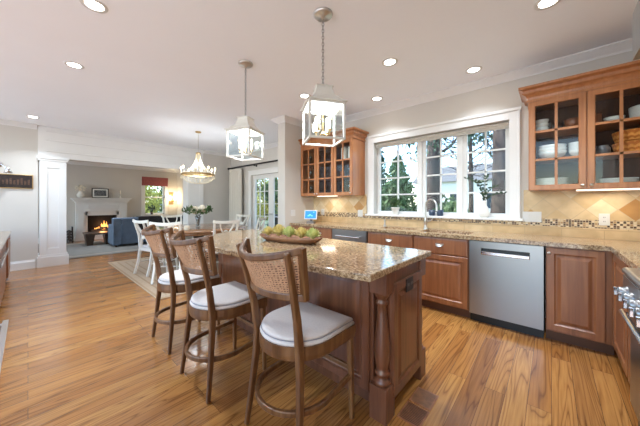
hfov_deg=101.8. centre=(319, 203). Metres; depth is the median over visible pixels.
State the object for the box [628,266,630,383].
base cabinet
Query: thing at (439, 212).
cup
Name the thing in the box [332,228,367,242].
dishwasher
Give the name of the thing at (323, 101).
pendant lantern
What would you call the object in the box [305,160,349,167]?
shelf
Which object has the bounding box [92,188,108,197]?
picture frame
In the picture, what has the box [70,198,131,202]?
mantel shelf
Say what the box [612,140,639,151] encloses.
basket
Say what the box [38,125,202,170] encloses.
ceiling beam
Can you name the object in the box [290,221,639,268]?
countertop
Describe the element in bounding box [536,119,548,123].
bowl
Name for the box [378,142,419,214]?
window
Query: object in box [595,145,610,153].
lidded jar
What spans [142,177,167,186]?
roman shade
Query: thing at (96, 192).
print
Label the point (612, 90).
upper cabinet
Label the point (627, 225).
trim
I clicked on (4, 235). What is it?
countertop
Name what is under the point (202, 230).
dining table
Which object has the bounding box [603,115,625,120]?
bowl
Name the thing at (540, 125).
bowl
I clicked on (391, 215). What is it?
window sill
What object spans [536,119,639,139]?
shelf
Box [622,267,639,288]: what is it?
cooktop
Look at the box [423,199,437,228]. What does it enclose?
faucet
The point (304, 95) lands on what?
recessed light
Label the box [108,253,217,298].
rug
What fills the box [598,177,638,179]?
plate
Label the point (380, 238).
base cabinet
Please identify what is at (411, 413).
floor vent
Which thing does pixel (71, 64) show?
recessed light
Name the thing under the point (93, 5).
recessed light
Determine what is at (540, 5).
recessed light
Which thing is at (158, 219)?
throw blanket
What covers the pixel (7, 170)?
wall sconce
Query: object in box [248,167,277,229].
door frame
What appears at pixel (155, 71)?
ceiling
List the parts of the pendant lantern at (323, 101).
chain, frame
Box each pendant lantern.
[224,60,264,160]
[300,7,347,146]
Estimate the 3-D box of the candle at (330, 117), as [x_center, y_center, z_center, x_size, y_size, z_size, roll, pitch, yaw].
[0.081,-0.650,2.070,0.023,0.125,0.024,0,0,42]
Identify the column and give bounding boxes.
[36,156,68,267]
[182,170,204,239]
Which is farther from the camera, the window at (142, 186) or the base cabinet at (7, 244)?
the window at (142, 186)
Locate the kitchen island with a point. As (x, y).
(386, 311)
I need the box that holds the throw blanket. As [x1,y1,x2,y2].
[136,215,182,229]
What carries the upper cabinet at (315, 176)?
attached to the wall at (503, 96)
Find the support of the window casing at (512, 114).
in the wall at (503, 96)
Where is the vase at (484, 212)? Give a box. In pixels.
[464,173,505,217]
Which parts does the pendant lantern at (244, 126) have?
frame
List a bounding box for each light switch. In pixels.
[358,210,362,216]
[523,212,541,221]
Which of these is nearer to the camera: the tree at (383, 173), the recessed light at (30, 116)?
the recessed light at (30, 116)
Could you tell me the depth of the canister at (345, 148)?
4.37 m
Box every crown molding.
[0,119,36,128]
[67,161,180,172]
[203,38,631,156]
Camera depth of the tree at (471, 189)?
13.14 m
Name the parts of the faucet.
spout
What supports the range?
on the floor
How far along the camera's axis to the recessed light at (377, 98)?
3.80 m
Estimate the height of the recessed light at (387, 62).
0.006 m
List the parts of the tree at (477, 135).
crown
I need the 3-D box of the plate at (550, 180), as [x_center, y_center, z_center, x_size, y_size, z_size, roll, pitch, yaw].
[2.394,-0.215,2.689,0.260,0.021,0.260,0,0,42]
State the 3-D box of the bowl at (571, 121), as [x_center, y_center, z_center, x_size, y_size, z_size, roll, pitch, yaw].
[2.517,-0.781,2.579,0.150,0.100,0.150,0,0,42]
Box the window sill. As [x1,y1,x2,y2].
[365,214,523,220]
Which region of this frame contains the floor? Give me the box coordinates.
[0,239,637,425]
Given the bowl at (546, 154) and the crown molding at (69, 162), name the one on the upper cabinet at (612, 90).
the bowl at (546, 154)
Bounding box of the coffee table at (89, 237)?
[82,231,109,245]
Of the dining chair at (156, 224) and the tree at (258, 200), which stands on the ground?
the tree at (258, 200)
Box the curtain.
[229,167,241,229]
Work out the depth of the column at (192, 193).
7.33 m
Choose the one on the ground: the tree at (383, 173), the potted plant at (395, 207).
the tree at (383, 173)
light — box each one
[26,115,39,118]
[63,61,83,68]
[79,0,107,13]
[299,93,310,98]
[371,96,382,100]
[382,58,397,66]
[465,66,481,73]
[533,0,560,10]
[576,188,639,190]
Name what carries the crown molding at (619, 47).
attached to the wall at (503, 96)
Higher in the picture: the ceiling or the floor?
the ceiling
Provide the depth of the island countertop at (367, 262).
1.83 m
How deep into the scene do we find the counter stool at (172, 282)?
2.27 m
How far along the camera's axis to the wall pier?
4.75 m
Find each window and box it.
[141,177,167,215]
[144,186,163,213]
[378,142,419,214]
[422,136,459,215]
[463,128,508,217]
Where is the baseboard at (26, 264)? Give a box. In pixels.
[10,259,34,270]
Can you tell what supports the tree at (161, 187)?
on the ground
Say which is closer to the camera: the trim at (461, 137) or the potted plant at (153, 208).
the trim at (461, 137)
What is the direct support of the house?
on the ground
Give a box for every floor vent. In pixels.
[397,401,429,425]
[409,386,438,410]
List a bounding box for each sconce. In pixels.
[0,162,11,172]
[169,192,174,204]
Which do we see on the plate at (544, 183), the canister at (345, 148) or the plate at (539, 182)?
the plate at (539, 182)
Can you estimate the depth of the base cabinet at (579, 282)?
2.25 m
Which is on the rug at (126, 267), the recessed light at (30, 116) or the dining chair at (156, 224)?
the dining chair at (156, 224)
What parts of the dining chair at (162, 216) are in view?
crest rail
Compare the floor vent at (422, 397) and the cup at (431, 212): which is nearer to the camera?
the floor vent at (422, 397)
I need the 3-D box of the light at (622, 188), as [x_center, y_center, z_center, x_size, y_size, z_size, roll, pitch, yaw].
[2.653,-0.123,2.378,0.440,0.014,0.040,0,0,42]
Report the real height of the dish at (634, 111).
0.122 m
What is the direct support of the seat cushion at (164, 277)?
on the counter stool at (172, 282)
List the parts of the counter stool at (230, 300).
leg, crest rail, cane panel, rail, leg, seat, seat frame, leg, leg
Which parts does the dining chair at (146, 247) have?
leg, crest rail, seat frame, leg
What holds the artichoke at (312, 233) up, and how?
in the dough bowl at (293, 239)
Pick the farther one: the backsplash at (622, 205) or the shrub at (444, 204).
the shrub at (444, 204)
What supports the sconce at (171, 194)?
attached to the wall at (127, 181)
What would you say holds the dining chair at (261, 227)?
on the rug at (126, 267)
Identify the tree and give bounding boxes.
[145,186,162,212]
[151,186,162,212]
[257,178,268,228]
[257,178,277,222]
[257,178,277,226]
[381,148,388,200]
[381,155,416,211]
[402,134,474,211]
[402,137,492,212]
[443,131,492,178]
[490,129,504,213]
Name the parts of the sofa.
armrest, backrest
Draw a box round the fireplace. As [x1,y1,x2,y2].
[70,198,131,240]
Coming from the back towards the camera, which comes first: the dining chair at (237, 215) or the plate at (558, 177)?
the dining chair at (237, 215)
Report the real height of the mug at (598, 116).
0.110 m
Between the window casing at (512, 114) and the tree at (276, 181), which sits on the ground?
the tree at (276, 181)
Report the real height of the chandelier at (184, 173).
1.118 m
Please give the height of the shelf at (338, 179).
0.018 m
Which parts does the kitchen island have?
panel, panel, panel, turned post, panel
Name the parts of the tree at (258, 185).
crown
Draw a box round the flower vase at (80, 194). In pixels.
[75,184,85,197]
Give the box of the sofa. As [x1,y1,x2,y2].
[108,217,182,246]
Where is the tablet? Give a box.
[304,210,316,222]
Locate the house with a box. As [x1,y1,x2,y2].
[412,163,491,212]
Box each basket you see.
[612,128,639,143]
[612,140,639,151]
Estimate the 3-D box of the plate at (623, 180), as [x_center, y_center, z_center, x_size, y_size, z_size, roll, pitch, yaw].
[2.734,-0.189,2.386,0.250,0.021,0.250,0,0,42]
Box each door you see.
[253,174,270,229]
[270,173,277,227]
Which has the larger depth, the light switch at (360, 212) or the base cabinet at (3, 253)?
the light switch at (360, 212)
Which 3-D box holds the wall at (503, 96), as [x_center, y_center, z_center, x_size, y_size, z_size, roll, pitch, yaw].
[1.724,-0.130,3.695,4.760,2.800,0.200,0,0,42]
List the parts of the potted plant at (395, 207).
pot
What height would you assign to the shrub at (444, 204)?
2.140 m
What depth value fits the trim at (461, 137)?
3.53 m
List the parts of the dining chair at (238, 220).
leg, crest rail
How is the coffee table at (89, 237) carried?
on the area rug at (75, 250)
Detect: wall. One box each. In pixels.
[0,124,230,267]
[38,162,176,240]
[177,147,277,229]
[314,51,639,317]
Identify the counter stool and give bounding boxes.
[141,224,220,354]
[170,230,266,403]
[236,238,355,425]
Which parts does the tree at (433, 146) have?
crown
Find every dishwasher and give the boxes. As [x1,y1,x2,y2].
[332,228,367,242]
[469,240,544,337]
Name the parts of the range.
knob, knob, handle, control panel, knob, oven door, knob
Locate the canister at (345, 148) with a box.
[341,147,347,158]
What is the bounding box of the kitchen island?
[218,253,425,425]
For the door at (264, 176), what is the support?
in the wall at (270, 154)
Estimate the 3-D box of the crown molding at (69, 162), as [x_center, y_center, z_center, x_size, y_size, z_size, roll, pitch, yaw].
[-6.941,-1.337,7.017,4.300,0.085,7.250,0,0,42]
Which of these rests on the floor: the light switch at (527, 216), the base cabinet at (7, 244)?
the base cabinet at (7, 244)
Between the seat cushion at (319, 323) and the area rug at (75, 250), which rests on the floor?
the area rug at (75, 250)
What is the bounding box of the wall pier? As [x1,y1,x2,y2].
[278,122,313,228]
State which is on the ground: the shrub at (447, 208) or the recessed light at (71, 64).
the shrub at (447, 208)
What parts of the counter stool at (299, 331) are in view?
leg, crest rail, cane panel, rail, leg, seat, seat frame, leg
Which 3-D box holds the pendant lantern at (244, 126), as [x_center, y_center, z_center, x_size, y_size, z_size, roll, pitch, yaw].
[-0.816,-1.010,2.850,0.316,1.040,0.316,0,0,18]
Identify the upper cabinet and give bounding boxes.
[298,127,368,196]
[518,60,639,191]
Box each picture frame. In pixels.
[0,173,32,188]
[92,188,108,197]
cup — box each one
[429,210,434,215]
[437,210,442,215]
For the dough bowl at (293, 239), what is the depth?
2.32 m
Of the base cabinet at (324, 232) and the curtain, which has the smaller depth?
the base cabinet at (324, 232)
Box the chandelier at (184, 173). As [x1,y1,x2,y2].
[180,131,215,183]
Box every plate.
[536,177,567,179]
[536,179,568,180]
[536,182,567,183]
[536,183,568,184]
[537,180,568,182]
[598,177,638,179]
[598,180,638,182]
[599,179,638,181]
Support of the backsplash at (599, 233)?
attached to the wall at (503, 96)
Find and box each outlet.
[406,276,412,292]
[599,214,609,225]
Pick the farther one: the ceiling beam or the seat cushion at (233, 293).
the ceiling beam
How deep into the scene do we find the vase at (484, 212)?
3.26 m
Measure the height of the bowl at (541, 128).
0.055 m
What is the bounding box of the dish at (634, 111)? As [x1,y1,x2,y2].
[628,104,639,117]
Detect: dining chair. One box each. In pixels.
[132,219,177,276]
[149,221,192,283]
[161,214,191,258]
[203,219,239,263]
[235,214,249,229]
[255,216,266,229]
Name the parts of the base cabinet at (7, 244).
door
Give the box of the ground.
[158,207,416,229]
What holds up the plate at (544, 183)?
on the plate
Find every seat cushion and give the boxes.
[159,266,218,281]
[191,281,259,305]
[261,302,351,340]
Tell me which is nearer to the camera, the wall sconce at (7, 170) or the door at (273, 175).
the wall sconce at (7, 170)
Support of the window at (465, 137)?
in the wall at (503, 96)
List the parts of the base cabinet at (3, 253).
drawer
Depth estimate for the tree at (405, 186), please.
12.35 m
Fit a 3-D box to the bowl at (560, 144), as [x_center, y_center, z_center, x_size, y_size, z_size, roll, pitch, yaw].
[2.398,-0.550,2.685,0.230,0.080,0.230,0,0,42]
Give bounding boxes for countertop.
[0,231,10,251]
[204,229,430,281]
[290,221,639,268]
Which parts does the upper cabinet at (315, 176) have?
door, door, cornice, panel, door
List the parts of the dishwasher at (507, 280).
handle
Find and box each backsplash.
[314,190,639,220]
[314,216,639,240]
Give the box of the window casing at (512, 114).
[367,106,520,218]
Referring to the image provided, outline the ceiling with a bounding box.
[0,0,637,153]
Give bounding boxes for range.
[613,267,639,425]
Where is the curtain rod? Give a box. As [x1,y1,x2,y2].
[228,160,277,169]
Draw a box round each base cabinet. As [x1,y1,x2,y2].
[0,245,8,305]
[5,236,10,280]
[291,225,332,238]
[368,231,413,248]
[414,235,469,317]
[546,246,613,354]
[613,254,627,377]
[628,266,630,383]
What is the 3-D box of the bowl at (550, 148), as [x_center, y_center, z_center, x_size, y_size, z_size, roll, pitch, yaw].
[2.398,-0.518,2.685,0.230,0.080,0.230,0,0,42]
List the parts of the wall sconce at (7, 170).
lamp shade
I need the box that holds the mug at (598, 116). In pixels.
[595,113,601,122]
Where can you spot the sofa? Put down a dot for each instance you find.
(121, 230)
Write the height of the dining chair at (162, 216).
0.974 m
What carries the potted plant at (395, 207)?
on the window sill
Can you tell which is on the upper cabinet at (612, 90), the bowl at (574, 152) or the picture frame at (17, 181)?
the bowl at (574, 152)
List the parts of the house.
pane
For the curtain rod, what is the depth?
7.12 m
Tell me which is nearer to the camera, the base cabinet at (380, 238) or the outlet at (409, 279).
the outlet at (409, 279)
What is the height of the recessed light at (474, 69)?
0.006 m
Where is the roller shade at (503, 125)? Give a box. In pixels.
[376,121,508,148]
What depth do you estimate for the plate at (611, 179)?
2.33 m
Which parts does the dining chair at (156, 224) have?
leg, crest rail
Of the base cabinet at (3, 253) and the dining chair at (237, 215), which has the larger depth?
the dining chair at (237, 215)
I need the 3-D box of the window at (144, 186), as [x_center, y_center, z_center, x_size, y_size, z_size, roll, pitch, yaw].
[-6.751,-0.240,10.583,0.040,1.380,0.730,0,0,42]
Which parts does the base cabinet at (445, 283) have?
drawer, door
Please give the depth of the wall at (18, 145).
5.01 m
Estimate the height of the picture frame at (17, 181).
0.270 m
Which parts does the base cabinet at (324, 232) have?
drawer, drawer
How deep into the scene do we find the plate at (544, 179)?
2.61 m
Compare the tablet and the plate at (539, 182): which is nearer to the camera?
the plate at (539, 182)
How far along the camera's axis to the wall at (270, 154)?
7.58 m
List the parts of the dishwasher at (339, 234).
handle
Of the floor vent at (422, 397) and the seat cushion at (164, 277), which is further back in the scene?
the seat cushion at (164, 277)
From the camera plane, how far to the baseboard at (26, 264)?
4.96 m
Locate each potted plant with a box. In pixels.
[148,205,156,213]
[390,198,401,214]
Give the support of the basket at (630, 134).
on the basket at (633, 145)
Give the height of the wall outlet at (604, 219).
0.116 m
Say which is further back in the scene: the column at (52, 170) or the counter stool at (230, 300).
the column at (52, 170)
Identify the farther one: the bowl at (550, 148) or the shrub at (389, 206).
the shrub at (389, 206)
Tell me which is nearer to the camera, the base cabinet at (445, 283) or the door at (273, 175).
the base cabinet at (445, 283)
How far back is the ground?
22.89 m
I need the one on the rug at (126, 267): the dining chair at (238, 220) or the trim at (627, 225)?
the dining chair at (238, 220)
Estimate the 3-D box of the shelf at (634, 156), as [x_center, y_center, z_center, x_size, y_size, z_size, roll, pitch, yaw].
[2.722,-0.436,2.433,1.146,0.018,0.330,0,0,42]
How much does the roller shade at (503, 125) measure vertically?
0.084 m
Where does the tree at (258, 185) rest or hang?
on the ground
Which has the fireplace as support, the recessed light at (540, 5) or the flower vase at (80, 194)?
the flower vase at (80, 194)
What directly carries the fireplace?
on the floor
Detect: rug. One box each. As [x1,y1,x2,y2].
[0,319,8,378]
[66,241,158,258]
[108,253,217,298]
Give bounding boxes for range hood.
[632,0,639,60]
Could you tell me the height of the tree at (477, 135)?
11.144 m
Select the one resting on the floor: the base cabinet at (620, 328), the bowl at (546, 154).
the base cabinet at (620, 328)
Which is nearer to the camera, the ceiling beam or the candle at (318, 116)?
the candle at (318, 116)
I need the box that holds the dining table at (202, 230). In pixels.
[142,223,247,261]
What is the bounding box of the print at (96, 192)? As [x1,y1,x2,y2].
[94,190,105,195]
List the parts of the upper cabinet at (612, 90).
door, cornice, panel, door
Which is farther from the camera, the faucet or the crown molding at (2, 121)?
the crown molding at (2, 121)
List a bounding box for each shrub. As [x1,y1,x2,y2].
[384,202,406,210]
[432,194,454,211]
[443,198,470,212]
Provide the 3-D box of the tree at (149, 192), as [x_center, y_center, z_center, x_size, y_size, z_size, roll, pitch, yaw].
[-10.723,-1.010,15.523,3.617,5.276,2.919,0,0,14]
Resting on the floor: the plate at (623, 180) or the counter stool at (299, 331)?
the counter stool at (299, 331)
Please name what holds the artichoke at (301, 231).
in the dough bowl at (293, 239)
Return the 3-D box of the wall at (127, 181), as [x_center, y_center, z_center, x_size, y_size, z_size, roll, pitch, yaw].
[-8.688,-0.055,8.438,0.200,2.650,7.450,0,0,42]
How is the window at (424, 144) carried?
in the wall at (503, 96)
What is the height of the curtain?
2.337 m
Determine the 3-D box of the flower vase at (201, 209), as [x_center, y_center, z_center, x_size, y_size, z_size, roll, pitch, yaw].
[-2.591,0.265,5.532,0.617,0.492,0.612,0,0,42]
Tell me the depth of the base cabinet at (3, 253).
3.15 m
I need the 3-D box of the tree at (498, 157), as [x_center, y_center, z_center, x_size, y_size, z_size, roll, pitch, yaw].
[5.401,-4.498,8.196,7.496,12.258,6.274,0,0,26]
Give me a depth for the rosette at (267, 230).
2.50 m
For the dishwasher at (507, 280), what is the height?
0.872 m
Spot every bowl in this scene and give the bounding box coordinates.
[259,233,322,244]
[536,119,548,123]
[536,123,548,127]
[536,127,548,130]
[538,143,566,148]
[538,147,566,152]
[538,150,566,158]
[564,117,577,126]
[568,149,577,155]
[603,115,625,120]
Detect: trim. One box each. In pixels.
[317,212,639,229]
[420,135,462,215]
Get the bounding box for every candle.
[317,113,319,127]
[329,114,331,128]
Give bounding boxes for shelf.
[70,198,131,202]
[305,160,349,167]
[307,177,349,181]
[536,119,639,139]
[536,153,639,164]
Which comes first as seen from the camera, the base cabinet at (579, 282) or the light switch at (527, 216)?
the base cabinet at (579, 282)
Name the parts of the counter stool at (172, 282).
leg, crest rail, cane panel, rail, leg, seat frame, seat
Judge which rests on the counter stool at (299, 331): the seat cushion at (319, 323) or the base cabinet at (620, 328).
the seat cushion at (319, 323)
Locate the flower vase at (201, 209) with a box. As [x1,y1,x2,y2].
[182,204,212,225]
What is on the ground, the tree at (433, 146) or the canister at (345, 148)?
the tree at (433, 146)
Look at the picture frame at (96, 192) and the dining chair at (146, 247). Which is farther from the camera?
the picture frame at (96, 192)
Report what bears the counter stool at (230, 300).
on the floor

